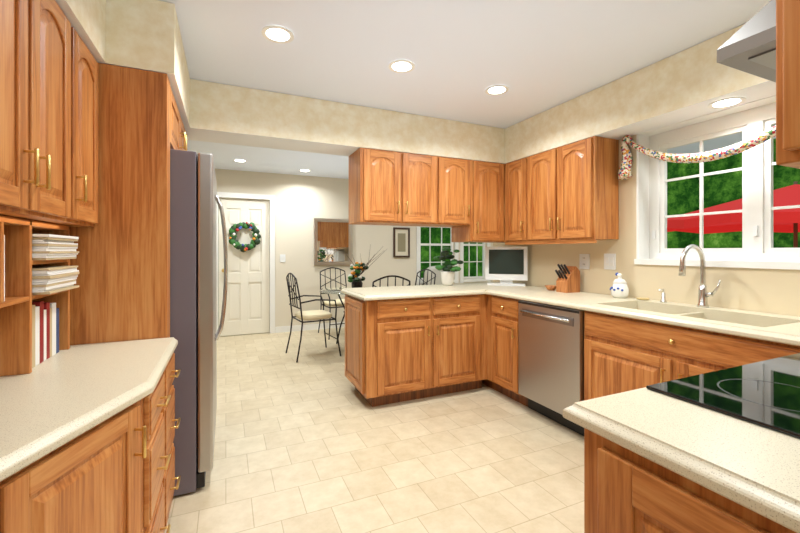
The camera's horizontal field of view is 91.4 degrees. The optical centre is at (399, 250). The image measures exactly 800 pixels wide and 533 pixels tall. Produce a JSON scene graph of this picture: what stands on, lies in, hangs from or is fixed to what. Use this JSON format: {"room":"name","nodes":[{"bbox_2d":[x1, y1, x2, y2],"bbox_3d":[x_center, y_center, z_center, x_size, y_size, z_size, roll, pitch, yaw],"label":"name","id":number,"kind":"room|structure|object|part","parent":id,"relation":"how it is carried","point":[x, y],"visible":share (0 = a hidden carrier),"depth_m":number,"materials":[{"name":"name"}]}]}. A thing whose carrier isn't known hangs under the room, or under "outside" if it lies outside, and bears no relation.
{"room":"kitchen","nodes":[
{"label":"kitchen","id":0,"kind":"room"},
{"bbox_2d":[0,0,83,227],"bbox_3d":[-1.230,-0.477,1.059,0.351,0.736,0.813,0,0,-24],"label":"upper cabinet","id":1,"kind":"object","parent":0,"relation":"attached to","point":[42,56],"depth_m":1.21,"materials":[{"name":"brown wood"}]},
{"bbox_2d":[0,43,103,231],"bbox_3d":[-1.424,-0.477,1.493,0.351,0.736,0.406,0,0,-24],"label":"upper cabinet","id":2,"kind":"object","parent":0,"relation":"attached to","point":[93,71],"depth_m":1.69,"materials":[{"name":"brown wood"}]},
{"bbox_2d":[104,68,186,175],"bbox_3d":[-1.623,-0.692,2.261,0.613,0.306,0.943,0,0,-24],"label":"upper cabinet","id":3,"kind":"object","parent":0,"relation":"attached to","point":[143,121],"depth_m":1.81,"materials":[{"name":"brown wood"}]},
{"bbox_2d":[215,169,492,332],"bbox_3d":[-0.684,0.032,6.599,6.170,2.440,0.150,0,0,-24],"label":"wall","id":4,"kind":"structure","parent":0,"point":[302,202],"depth_m":6.18,"materials":[{"name":"beige paint"}]},
{"bbox_2d":[219,198,268,335],"bbox_3d":[-2.311,0.235,5.805,0.702,2.018,0.115,0,0,-24],"label":"door","id":5,"kind":"structure","parent":4,"relation":"in","point":[247,307],"depth_m":5.83,"materials":[{"name":"beige wood"}]},
{"bbox_2d":[229,222,260,251],"bbox_3d":[-2.289,-0.206,5.768,0.447,0.454,0.092,0,0,-24],"label":"wreath","id":6,"kind":"object","parent":5,"relation":"hanging from","point":[236,244],"visible":1,"depth_m":5.75,"materials":[{"name":"green plant"}]},
{"bbox_2d":[280,254,284,261],"bbox_3d":[-1.806,0.112,6.009,0.080,0.120,0.011,0,0,-24],"label":"switch plate","id":7,"kind":"object","parent":4,"relation":"attached to","point":[282,257],"visible":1,"depth_m":6.01,"materials":[{"name":"white plastic"}]},
{"bbox_2d":[314,218,351,264],"bbox_3d":[-1.079,-0.148,6.320,0.620,0.740,0.030,0,0,-24],"label":"wall mirror","id":8,"kind":"object","parent":4,"relation":"attached to","point":[332,241],"visible":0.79,"depth_m":6.32,"materials":[{"name":"brown mirror"}]},
{"bbox_2d":[217,192,490,332],"bbox_3d":[-0.035,0.200,5.146,5.870,2.105,3.027,0,0,-24],"label":"trim","id":9,"kind":"structure","parent":4,"relation":"attached to","point":[273,328],"depth_m":5.95,"materials":[{"name":"white wood"}]},
{"bbox_2d":[393,227,409,256],"bbox_3d":[0.029,-0.148,6.817,0.310,0.520,0.025,0,0,-24],"label":"picture frame","id":10,"kind":"object","parent":4,"relation":"attached to","point":[401,242],"visible":0.92,"depth_m":6.82,"materials":[{"name":"black wood"}]},
{"bbox_2d":[420,226,484,279],"bbox_3d":[0.994,-0.118,7.343,1.454,1.294,0.040,0,0,-24],"label":"window","id":11,"kind":"structure","parent":4,"relation":"in","point":[429,244],"depth_m":7.34,"materials":[{"name":"white wood"}]},
{"bbox_2d":[165,327,583,532],"bbox_3d":[1.024,1.302,2.773,6.470,0.100,8.830,0,0,-24],"label":"floor","id":12,"kind":"structure","parent":0,"point":[312,440],"depth_m":2.35,"materials":[{"name":"tile"}]},
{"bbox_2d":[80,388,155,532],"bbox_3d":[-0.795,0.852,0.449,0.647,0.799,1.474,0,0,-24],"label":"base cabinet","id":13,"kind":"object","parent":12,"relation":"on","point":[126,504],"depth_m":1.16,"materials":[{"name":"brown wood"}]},
{"bbox_2d":[0,336,177,532],"bbox_3d":[-0.913,0.432,0.725,0.657,0.039,2.225,0,0,-24],"label":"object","id":14,"kind":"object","parent":13,"relation":"on","point":[68,412],"depth_m":1.03,"materials":[{"name":"beige stone"}]},
{"bbox_2d":[0,225,79,379],"bbox_3d":[-1.297,0.176,1.193,0.277,0.470,0.852,0,0,-24],"label":"shelf","id":15,"kind":"object","parent":14,"relation":"on","point":[37,277],"depth_m":1.35,"materials":[{"name":"brown wood"}]},
{"bbox_2d":[156,360,171,532],"bbox_3d":[-1.163,0.852,1.272,0.647,0.799,0.329,0,0,-24],"label":"base cabinet","id":16,"kind":"object","parent":12,"relation":"on","point":[164,385],"depth_m":1.51,"materials":[{"name":"brown wood"}]},
{"bbox_2d":[172,344,179,498],"bbox_3d":[-1.301,0.852,1.581,0.647,0.799,0.347,0,0,-24],"label":"base cabinet","id":17,"kind":"object","parent":12,"relation":"on","point":[173,354],"depth_m":1.77,"materials":[{"name":"brown wood"}]},
{"bbox_2d":[170,149,227,495],"bbox_3d":[-1.494,0.363,2.319,0.861,1.753,0.923,0,0,-24],"label":"fridge","id":18,"kind":"object","parent":12,"relation":"on","point":[183,248],"depth_m":2.01,"materials":[{"name":"grey metal"}]},
{"bbox_3d":[-1.201,0.320,2.450,0.072,1.665,0.923,0,0,-24],"label":"fridge door","id":19,"kind":"part","parent":18,"relation":"part of","materials":[{"name":"silver metal"}]},
{"bbox_3d":[-1.110,0.102,2.423,0.074,0.882,0.132,0,0,-24],"label":"fridge handle","id":20,"kind":"part","parent":18,"relation":"part of","materials":[{"name":"silver metal"}]},
{"bbox_2d":[286,273,340,361],"bbox_3d":[-1.059,0.753,4.716,0.546,1.001,0.508,0,0,-31],"label":"chair","id":21,"kind":"object","parent":12,"relation":"on","point":[317,315],"visible":1,"depth_m":4.62,"materials":[{"name":"grey metal"}]},
{"bbox_2d":[318,267,346,339],"bbox_3d":[-0.923,0.753,5.868,0.508,1.001,0.546,0,0,-30],"label":"chair","id":22,"kind":"object","parent":12,"relation":"on","point":[332,303],"visible":0.65,"depth_m":5.94,"materials":[{"name":"grey metal"}]},
{"bbox_2d":[336,294,344,343],"bbox_3d":[-0.575,0.891,5.164,0.636,0.726,0.636,0,0,-24],"label":"table base","id":23,"kind":"object","parent":12,"relation":"on","point":[342,318],"visible":0.12,"depth_m":5.24,"materials":[{"name":"grey metal"}]},
{"bbox_2d":[319,286,365,294],"bbox_3d":[-0.575,0.519,5.164,0.970,0.012,0.970,0,0,-24],"label":"table","id":24,"kind":"object","parent":23,"relation":"on","point":[335,290],"visible":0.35,"depth_m":5.07,"materials":[{"name":"clear glass"}]},
{"bbox_2d":[345,244,386,287],"bbox_3d":[-0.439,0.210,5.200,0.598,0.605,0.387,0,0,-24],"label":"flower arrangement","id":25,"kind":"object","parent":24,"relation":"on","point":[355,278],"visible":1,"depth_m":5.11,"materials":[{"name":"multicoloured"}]},
{"bbox_2d":[372,275,410,286],"bbox_3d":[-0.166,0.753,4.344,0.508,1.001,0.546,0,0,-18],"label":"chair","id":26,"kind":"object","parent":12,"relation":"on","point":[395,276],"visible":0.21,"depth_m":4.09,"materials":[{"name":"grey metal"}]},
{"bbox_2d":[342,292,487,406],"bbox_3d":[0.134,0.817,3.525,1.161,0.869,0.611,0,0,-24],"label":"base cabinet","id":27,"kind":"object","parent":12,"relation":"on","point":[396,351],"depth_m":3.23,"materials":[{"name":"brown wood"}]},
{"bbox_2d":[341,282,535,299],"bbox_3d":[0.395,0.361,3.645,1.762,0.040,0.665,0,0,-24],"label":"countertop","id":28,"kind":"structure","parent":27,"relation":"on","point":[414,292],"depth_m":3.38,"materials":[{"name":"beige stone"}]},
{"bbox_2d":[434,247,463,285],"bbox_3d":[0.476,0.150,3.896,0.293,0.383,0.326,0,0,-24],"label":"plant pot","id":29,"kind":"object","parent":28,"relation":"in","point":[448,272],"visible":1,"depth_m":3.84,"materials":[{"name":"white ceramic"}]},
{"bbox_2d":[485,246,527,285],"bbox_3d":[1.057,0.149,3.877,0.400,0.385,0.120,0,0,18],"label":"tv monitor","id":30,"kind":"object","parent":28,"relation":"on","point":[506,266],"visible":0.98,"depth_m":3.83,"materials":[{"name":"white plastic"}]},
{"bbox_2d":[415,269,435,284],"bbox_3d":[0.163,0.753,5.387,0.546,1.001,0.508,0,0,-36],"label":"chair","id":31,"kind":"object","parent":12,"relation":"on","point":[427,277],"visible":0.27,"depth_m":5.54,"materials":[{"name":"grey metal"}]},
{"bbox_2d":[488,296,551,406],"bbox_3d":[1.146,0.817,3.377,0.608,0.869,0.354,0,0,-24],"label":"base cabinet","id":32,"kind":"object","parent":12,"relation":"on","point":[502,312],"depth_m":3.27,"materials":[{"name":"brown wood"}]},
{"bbox_2d":[484,288,647,307],"bbox_3d":[1.257,0.361,3.099,0.632,0.040,1.035,0,0,-24],"label":"countertop","id":33,"kind":"structure","parent":32,"relation":"on","point":[538,295],"depth_m":2.87,"materials":[{"name":"beige stone"}]},
{"bbox_2d":[544,285,555,290],"bbox_3d":[1.313,0.322,3.389,0.110,0.040,0.107,0,0,-24],"label":"bowl","id":34,"kind":"object","parent":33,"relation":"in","point":[551,287],"visible":0.92,"depth_m":3.36,"materials":[{"name":"brown wood"}]},
{"bbox_2d":[555,264,579,292],"bbox_3d":[1.385,0.225,3.246,0.184,0.234,0.110,0,0,-24],"label":"knife block","id":35,"kind":"object","parent":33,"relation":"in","point":[568,280],"visible":1,"depth_m":3.21,"materials":[{"name":"brown wood"}]},
{"bbox_2d":[610,272,628,297],"bbox_3d":[1.603,0.249,2.851,0.125,0.184,0.116,0,0,-24],"label":"ceramic jar","id":36,"kind":"object","parent":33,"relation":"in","point":[619,288],"visible":1,"depth_m":2.81,"materials":[{"name":"white ceramic"}]},
{"bbox_2d":[518,300,583,435],"bbox_3d":[1.308,0.817,2.927,0.624,0.861,0.588,0,0,-24],"label":"dishwasher","id":37,"kind":"object","parent":12,"relation":"on","point":[559,418],"depth_m":2.77,"materials":[{"name":"silver metal"}]},
{"bbox_3d":[1.038,0.731,2.807,0.032,0.674,0.580,0,0,-24],"label":"dishwasher handle","id":38,"kind":"part","parent":37,"relation":"part of","materials":[{"name":"silver metal"}]},
{"bbox_3d":[1.079,0.758,2.825,0.056,0.737,0.588,0,0,-24],"label":"dishwasher door","id":39,"kind":"part","parent":37,"relation":"part of","materials":[{"name":"silver metal"}]},
{"bbox_2d":[563,412,799,532],"bbox_3d":[0.830,0.817,0.606,0.612,0.869,0.851,0,0,-24],"label":"base cabinet","id":40,"kind":"object","parent":12,"relation":"on","point":[627,490],"depth_m":0.71,"materials":[{"name":"brown wood"}]},
{"bbox_2d":[563,352,799,527],"bbox_3d":[1.481,0.361,0.885,2.027,0.040,0.910,0,0,-24],"label":"countertop","id":41,"kind":"structure","parent":40,"relation":"on","point":[760,465],"depth_m":0.71,"materials":[{"name":"beige stone"}]},
{"bbox_2d":[646,353,799,438],"bbox_3d":[1.122,0.337,0.897,0.880,0.009,0.545,0,0,-24],"label":"glass cooktop","id":42,"kind":"object","parent":41,"relation":"in","point":[704,390],"depth_m":0.93,"materials":[{"name":"black glass"}]},
{"bbox_3d":[1.119,0.333,0.885,0.645,0.001,0.455,0,0,-24],"label":"cooktop burners","id":43,"kind":"part","parent":42,"relation":"part of","materials":[{"name":"black glass"}]},
{"bbox_2d":[572,304,799,395],"bbox_3d":[1.689,0.817,2.100,0.658,0.869,1.220,0,0,-24],"label":"base cabinet","id":44,"kind":"object","parent":12,"relation":"on","point":[625,343],"depth_m":2.13,"materials":[{"name":"brown wood"}]},
{"bbox_2d":[658,289,666,302],"bbox_3d":[1.743,0.297,2.596,0.070,0.089,0.040,0,0,-24],"label":"soap pump","id":45,"kind":"object","parent":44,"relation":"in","point":[663,300],"visible":1,"depth_m":2.59,"materials":[{"name":"silver metal"}]},
{"bbox_2d":[678,244,720,307],"bbox_3d":[1.770,0.150,2.312,0.253,0.383,0.119,0,0,-24],"label":"faucet","id":46,"kind":"object","parent":44,"relation":"in","point":[703,295],"visible":1,"depth_m":2.36,"materials":[{"name":"silver metal"}]},
{"bbox_2d":[752,320,799,343],"bbox_3d":[1.878,0.361,1.709,0.632,0.040,0.270,0,0,-24],"label":"countertop","id":47,"kind":"structure","parent":44,"relation":"on","point":[774,331],"depth_m":1.67,"materials":[{"name":"beige stone"}]},
{"bbox_3d":[1.216,1.007,7.086,1.997,0.490,0.430,0,0,-24],"label":"bench","id":48,"kind":"object","parent":12,"relation":"on","visible":0},
{"bbox_2d":[424,266,442,284],"bbox_3d":[0.668,0.511,6.846,0.520,0.500,0.198,0,0,-24],"label":"seat","id":49,"kind":"object","parent":48,"relation":"on","point":[437,273],"visible":0.17,"depth_m":6.75,"materials":[{"name":"beige fabric"}]},
{"bbox_2d":[349,148,447,226],"bbox_3d":[-0.032,-0.541,3.484,0.782,0.606,0.351,0,0,-24],"label":"upper cabinet","id":50,"kind":"object","parent":0,"relation":"attached to","point":[392,188],"depth_m":3.33,"materials":[{"name":"brown wood"}]},
{"bbox_2d":[444,158,463,227],"bbox_3d":[0.396,-0.541,3.675,0.422,0.606,0.351,0,0,-24],"label":"upper cabinet","id":51,"kind":"object","parent":0,"relation":"attached to","point":[455,166],"depth_m":3.53,"materials":[{"name":"brown wood"}]},
{"bbox_2d":[159,0,775,178],"bbox_3d":[1.024,-1.238,2.773,6.470,0.100,8.830,0,0,-24],"label":"ceiling","id":52,"kind":"structure","parent":0,"point":[536,57],"depth_m":2.31,"materials":[{"name":"white paint"}]},
{"bbox_2d":[55,0,105,62],"bbox_3d":[-0.653,-1.016,-0.208,0.372,0.337,4.147,0,0,-24],"label":"soffit","id":53,"kind":"object","parent":52,"relation":"attached to","point":[86,19],"depth_m":1.57,"materials":[{"name":"paint"}]},
{"bbox_2d":[97,0,192,139],"bbox_3d":[-1.625,-1.016,2.303,0.642,0.337,1.230,0,0,-24],"label":"soffit","id":54,"kind":"object","parent":52,"relation":"attached to","point":[143,35],"visible":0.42,"depth_m":1.83,"materials":[{"name":"paint"}]},
{"bbox_2d":[233,159,246,161],"bbox_3d":[-2.094,-1.182,5.110,0.170,0.006,0.170,0,0,-24],"label":"recessed light","id":55,"kind":"object","parent":52,"relation":"in","point":[238,160],"visible":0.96,"depth_m":5.09,"materials":[{"name":"white"}]},
{"bbox_2d":[261,25,293,43],"bbox_3d":[-0.667,-1.182,2.133,0.170,0.006,0.170,0,0,-24],"label":"recessed light","id":56,"kind":"object","parent":52,"relation":"in","point":[276,34],"visible":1,"depth_m":2.13,"materials":[{"name":"white"}]},
{"bbox_2d":[190,79,504,163],"bbox_3d":[-0.166,-1.016,3.441,2.952,0.337,0.340,0,0,-24],"label":"soffit","id":57,"kind":"object","parent":52,"relation":"attached to","point":[229,114],"depth_m":3.09,"materials":[{"name":"paint"}]},
{"bbox_2d":[389,60,414,72],"bbox_3d":[0.011,-1.182,2.502,0.170,0.006,0.170,0,0,-24],"label":"recessed light","id":58,"kind":"object","parent":52,"relation":"in","point":[401,66],"visible":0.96,"depth_m":2.50,"materials":[{"name":"white glass"}]},
{"bbox_2d":[485,85,508,94],"bbox_3d":[0.713,-1.182,2.869,0.170,0.006,0.170,0,0,-24],"label":"recessed light","id":59,"kind":"object","parent":52,"relation":"in","point":[497,90],"visible":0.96,"depth_m":2.87,"materials":[{"name":"white glass"}]},
{"bbox_2d":[505,23,775,163],"bbox_3d":[2.160,-1.016,1.535,0.257,0.337,5.037,0,0,-24],"label":"soffit","id":60,"kind":"object","parent":52,"relation":"attached to","point":[690,82],"depth_m":2.54,"materials":[{"name":"paint"}]},
{"bbox_2d":[708,97,745,108],"bbox_3d":[1.857,-0.842,2.219,0.170,0.006,0.170,0,0,-24],"label":"recessed light","id":61,"kind":"object","parent":60,"relation":"in","point":[726,102],"visible":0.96,"depth_m":2.21,"materials":[{"name":"white"}]},
{"bbox_2d":[452,159,503,242],"bbox_3d":[0.752,-0.467,3.797,0.472,0.756,0.417,0,0,-24],"label":"upper cabinet","id":62,"kind":"object","parent":0,"relation":"attached to","point":[483,181],"depth_m":3.67,"materials":[{"name":"brown wood"}]},
{"bbox_2d":[493,95,799,316],"bbox_3d":[2.292,0.032,1.877,0.284,2.440,5.560,0,0,-24],"label":"wall","id":63,"kind":"structure","parent":0,"point":[772,287],"depth_m":2.77,"materials":[{"name":"beige paint"}]},
{"bbox_2d":[504,156,531,243],"bbox_3d":[1.179,-0.467,3.634,0.339,0.756,0.380,0,0,-24],"label":"upper cabinet","id":64,"kind":"object","parent":63,"relation":"attached to","point":[518,173],"depth_m":3.58,"materials":[{"name":"brown wood"}]},
{"bbox_2d":[532,136,618,243],"bbox_3d":[1.382,-0.467,3.254,0.278,0.756,0.757,0,0,-24],"label":"upper cabinet","id":65,"kind":"object","parent":63,"relation":"attached to","point":[575,185],"depth_m":2.98,"materials":[{"name":"brown wood"}]},
{"bbox_2d":[579,254,589,268],"bbox_3d":[1.534,0.087,3.248,0.010,0.124,0.096,0,0,-24],"label":"electrical outlet plate","id":66,"kind":"object","parent":63,"relation":"attached to","point":[584,259],"depth_m":3.24,"materials":[{"name":"white plastic"}]},
{"bbox_2d":[604,254,615,269],"bbox_3d":[1.629,0.083,3.032,0.012,0.124,0.096,0,0,-24],"label":"electrical outlet plate","id":67,"kind":"object","parent":63,"relation":"attached to","point":[609,261],"depth_m":3.02,"materials":[{"name":"white plastic"}]},
{"bbox_2d":[618,125,775,179],"bbox_3d":[2.092,-0.691,1.913,0.096,0.324,2.213,0,0,-24],"label":"swag valance","id":68,"kind":"object","parent":63,"relation":"attached to","point":[624,171],"visible":0.85,"depth_m":2.48,"materials":[{"name":"fabric"}]},
{"bbox_2d":[649,102,799,261],"bbox_3d":[2.231,-0.393,2.036,0.075,0.904,1.854,0,0,-24],"label":"kitchen window","id":69,"kind":"structure","parent":63,"relation":"in","point":[756,168],"depth_m":2.38,"materials":[{"name":"white wood"}]},
{"bbox_2d":[672,312,691,315],"bbox_3d":[1.643,0.447,2.124,0.492,0.161,1.084,0,0,-24],"label":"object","id":70,"kind":"structure","parent":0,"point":[673,313],"depth_m":2.29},
{"bbox_2d":[776,0,799,168],"bbox_3d":[0.756,-0.482,0.354,0.331,0.726,0.530,0,0,-24],"label":"upper cabinet","id":71,"kind":"object","parent":0,"relation":"attached to","point":[787,11],"depth_m":0.51,"materials":[{"name":"brown wood"}]},
{"bbox_3d":[1.380,-1.016,0.747,1.810,0.337,0.800,0,0,-24],"label":"soffit","id":72,"kind":"structure","parent":0,"visible":0},
{"bbox_2d":[717,0,775,81],"bbox_3d":[1.223,-0.632,0.715,0.804,0.426,0.710,0,0,-24],"label":"range hood","id":73,"kind":"object","parent":72,"relation":"attached to","point":[749,46],"visible":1,"depth_m":0.84,"materials":[{"name":"silver metal"}]},
{"label":"outside","id":74,"kind":"structure","parent":0,"visible":0},
{"bbox_2d":[218,138,799,310],"bbox_3d":[2.936,-2.498,5.690,14.000,10.500,24.000,0,0,-24],"label":"garden","id":75,"kind":"object","parent":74,"point":[683,195],"depth_m":10.71,"materials":[{"name":"green plant"}]},
{"label":"ground","id":76,"kind":"structure","parent":74,"visible":0},
{"bbox_2d":[667,181,799,247],"bbox_3d":[6.083,0.267,6.000,3.500,2.670,3.500,0,0,-24],"label":"umbrella","id":77,"kind":"object","parent":76,"relation":"on","point":[786,220],"visible":0.52,"depth_m":5.84,"materials":[{"name":"red fabric"}]}
]}

